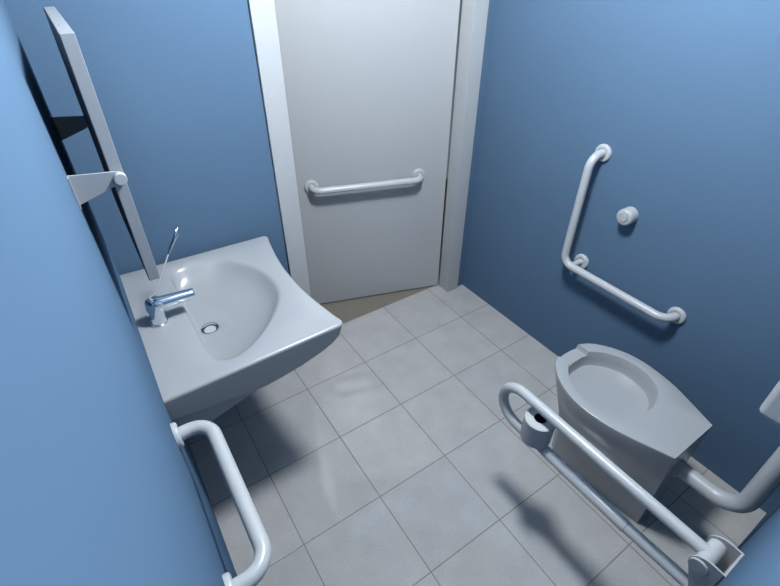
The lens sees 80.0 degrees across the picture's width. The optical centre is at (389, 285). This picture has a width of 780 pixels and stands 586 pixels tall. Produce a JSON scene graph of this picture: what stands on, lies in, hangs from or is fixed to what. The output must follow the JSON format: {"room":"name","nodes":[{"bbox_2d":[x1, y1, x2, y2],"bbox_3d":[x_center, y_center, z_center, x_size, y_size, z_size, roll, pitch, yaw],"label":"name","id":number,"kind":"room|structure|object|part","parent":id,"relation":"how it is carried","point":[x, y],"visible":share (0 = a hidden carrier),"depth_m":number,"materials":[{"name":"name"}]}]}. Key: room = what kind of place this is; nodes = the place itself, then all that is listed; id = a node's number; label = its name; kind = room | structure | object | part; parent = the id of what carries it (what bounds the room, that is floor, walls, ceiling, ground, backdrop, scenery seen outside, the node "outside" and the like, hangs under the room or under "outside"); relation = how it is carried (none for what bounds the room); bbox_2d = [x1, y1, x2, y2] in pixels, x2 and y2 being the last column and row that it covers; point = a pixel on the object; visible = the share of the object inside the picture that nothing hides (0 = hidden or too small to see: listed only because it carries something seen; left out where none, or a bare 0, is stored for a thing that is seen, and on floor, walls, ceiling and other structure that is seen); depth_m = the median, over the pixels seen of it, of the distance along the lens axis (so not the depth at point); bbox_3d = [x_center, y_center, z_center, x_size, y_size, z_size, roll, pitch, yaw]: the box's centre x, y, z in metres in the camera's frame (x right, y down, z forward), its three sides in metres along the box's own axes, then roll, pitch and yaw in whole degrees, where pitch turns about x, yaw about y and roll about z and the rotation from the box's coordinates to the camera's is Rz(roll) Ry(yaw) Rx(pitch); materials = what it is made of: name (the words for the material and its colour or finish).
{"room":"public restroom","nodes":[
{"label":"public restroom","id":0,"kind":"room"},
{"bbox_2d":[0,0,236,585],"bbox_3d":[-0.557,0.047,0.843,0.100,2.500,1.993,-22,42,-27],"label":"wall","id":1,"kind":"structure","parent":0,"point":[98,488],"depth_m":0.32,"materials":[{"name":"blue paint"}]},
{"bbox_2d":[43,6,159,280],"bbox_3d":[-0.741,-0.339,1.130,0.103,0.540,0.520,-22,42,-27],"label":"mirror","id":2,"kind":"object","parent":1,"relation":"attached to","point":[85,187],"visible":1,"depth_m":0.97,"materials":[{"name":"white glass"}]},
{"bbox_3d":[-0.878,-0.438,1.282,0.076,0.068,0.019,-22,42,-27],"label":"arm","id":3,"kind":"part","parent":2,"relation":"part of","materials":[{"name":"metal"}]},
{"bbox_3d":[-0.607,-0.203,0.967,0.091,0.068,0.019,-22,42,-27],"label":"arm","id":4,"kind":"part","parent":2,"relation":"part of","materials":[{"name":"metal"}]},
{"bbox_2d":[77,40,157,269],"bbox_3d":[-0.703,-0.357,1.156,0.004,0.515,0.468,-22,42,-27],"label":"mirror glass","id":5,"kind":"object","parent":2,"relation":"attached to","point":[82,69],"depth_m":0.95,"materials":[{"name":"silver"}]},
{"bbox_3d":[-0.570,-0.226,0.981,0.025,0.025,0.017,-22,42,-27],"label":"knob","id":6,"kind":"part","parent":2,"relation":"part of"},
{"bbox_2d":[170,420,271,585],"bbox_3d":[-0.374,0.457,1.029,0.100,0.066,0.476,-22,42,-27],"label":"grab bar","id":7,"kind":"object","parent":1,"relation":"attached to","point":[258,537],"visible":0.99,"depth_m":1.00,"materials":[{"name":"white metal"}]},
{"bbox_2d":[120,236,342,426],"bbox_3d":[-0.574,0.130,1.681,0.565,0.213,0.712,-22,42,-27],"label":"washbasin","id":8,"kind":"object","parent":1,"relation":"attached to","point":[248,325],"visible":0.99,"depth_m":1.54,"materials":[{"name":"white ceramic"}]},
{"bbox_2d":[144,227,195,327],"bbox_3d":[-0.701,-0.015,1.465,0.074,0.283,0.185,28,44,32],"label":"tap","id":9,"kind":"object","parent":8,"relation":"on","point":[155,306],"visible":1,"depth_m":1.48,"materials":[{"name":"silver metal"}]},
{"bbox_3d":[-0.720,-0.022,1.459,0.014,0.135,0.108,23,42,27],"label":"lever","id":10,"kind":"part","parent":9,"relation":"part of","materials":[{"name":"silver metal"}]},
{"bbox_3d":[-0.696,0.042,1.500,0.124,0.046,0.044,-22,42,-27],"label":"spout","id":11,"kind":"part","parent":9,"relation":"part of","materials":[{"name":"silver metal"}]},
{"bbox_2d":[4,0,495,285],"bbox_3d":[-0.297,-0.738,1.901,1.793,2.500,0.090,-22,42,-27],"label":"wall","id":12,"kind":"structure","parent":0,"point":[176,83],"depth_m":1.60,"materials":[{"name":"blue paint"}]},
{"bbox_2d":[247,0,310,296],"bbox_3d":[-0.453,-0.489,1.934,0.087,2.060,0.084,-22,42,-27],"label":"trim","id":13,"kind":"structure","parent":12,"relation":"attached to","point":[262,14],"depth_m":1.80,"materials":[{"name":"paint"}]},
{"bbox_2d":[274,0,459,303],"bbox_3d":[-0.128,-0.768,2.310,0.896,2.047,0.042,-9,38,-12],"label":"door","id":14,"kind":"structure","parent":12,"relation":"in","point":[368,84],"depth_m":2.29,"materials":[{"name":"paint"}]},
{"bbox_2d":[304,169,424,194],"bbox_3d":[-0.115,-0.527,2.412,0.648,0.071,0.085,-9,38,-12],"label":"grab bar","id":15,"kind":"object","parent":14,"relation":"attached to","point":[311,186],"visible":1,"depth_m":2.38,"materials":[{"name":"white metal"}]},
{"bbox_2d":[439,0,488,291],"bbox_3d":[0.378,-0.817,2.381,0.084,2.060,0.084,-22,42,-27],"label":"trim","id":16,"kind":"structure","parent":12,"relation":"attached to","point":[474,14],"depth_m":2.37,"materials":[{"name":"paint"}]},
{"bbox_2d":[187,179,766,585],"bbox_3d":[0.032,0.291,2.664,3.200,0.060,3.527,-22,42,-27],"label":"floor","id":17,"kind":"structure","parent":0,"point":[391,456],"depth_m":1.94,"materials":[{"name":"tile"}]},
{"bbox_2d":[552,343,712,522],"bbox_3d":[0.860,0.575,1.843,0.386,0.468,0.516,-22,42,-27],"label":"toilet","id":18,"kind":"object","parent":17,"relation":"on","point":[626,409],"visible":0.94,"depth_m":1.71,"materials":[{"name":"white ceramic"}]},
{"bbox_2d":[462,0,779,512],"bbox_3d":[1.018,-0.576,1.690,0.100,2.500,1.993,-22,42,-27],"label":"wall","id":19,"kind":"structure","parent":0,"point":[684,95],"depth_m":1.81,"materials":[{"name":"blue paint"}]},
{"bbox_2d":[561,144,686,323],"bbox_3d":[0.970,-0.196,1.849,0.087,0.578,0.573,-22,42,-27],"label":"grab bar","id":20,"kind":"object","parent":19,"relation":"attached to","point":[603,152],"visible":1,"depth_m":1.94,"materials":[{"name":"white metal"}]},
{"bbox_2d":[616,206,638,225],"bbox_3d":[0.951,-0.277,1.865,0.052,0.068,0.068,-22,42,-27],"label":"button","id":21,"kind":"object","parent":19,"relation":"attached to","point":[628,215],"visible":1,"depth_m":1.85,"materials":[{"name":"white plastic"}]},
{"bbox_2d":[717,500,779,585],"bbox_3d":[0.756,0.206,0.634,1.793,2.500,0.100,-22,42,-27],"label":"wall","id":22,"kind":"structure","parent":0,"point":[760,564],"depth_m":0.81,"materials":[{"name":"blue paint"}]},
{"bbox_2d":[498,382,744,585],"bbox_3d":[0.591,0.558,1.389,0.094,0.234,0.739,-22,42,-27],"label":"rail","id":23,"kind":"object","parent":22,"relation":"attached to","point":[716,557],"visible":0.93,"depth_m":1.27,"materials":[{"name":"white plastic"}]},
{"bbox_2d":[520,407,554,448],"bbox_3d":[0.485,0.467,1.524,0.099,0.095,0.099,-22,42,-27],"label":"toilet paper roll","id":24,"kind":"object","parent":23,"relation":"on","point":[536,432],"visible":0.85,"depth_m":1.49,"materials":[{"name":"white paper"}]},
{"bbox_3d":[0.744,0.738,1.148,0.004,0.234,0.070,-22,42,-27],"label":"cheek plate","id":25,"kind":"part","parent":23,"relation":"part of","materials":[{"name":"white plastic"}]},
{"bbox_3d":[0.814,0.710,1.185,0.004,0.234,0.070,-22,42,-27],"label":"cheek plate","id":26,"kind":"part","parent":23,"relation":"part of","materials":[{"name":"white plastic"}]},
{"bbox_2d":[760,380,779,425],"bbox_3d":[1.097,0.130,1.061,0.412,0.384,0.166,-22,42,-27],"label":"cistern","id":27,"kind":"object","parent":22,"relation":"attached to","point":[770,408],"visible":1,"depth_m":1.09,"materials":[{"name":"white ceramic"}]},
{"bbox_2d":[671,446,779,512],"bbox_3d":[1.067,0.485,1.393,0.068,0.582,0.227,-22,42,-27],"label":"pipe","id":28,"kind":"object","parent":27,"relation":"attached to","point":[766,480],"visible":1,"depth_m":1.44,"materials":[{"name":"white plastic"}]}
]}

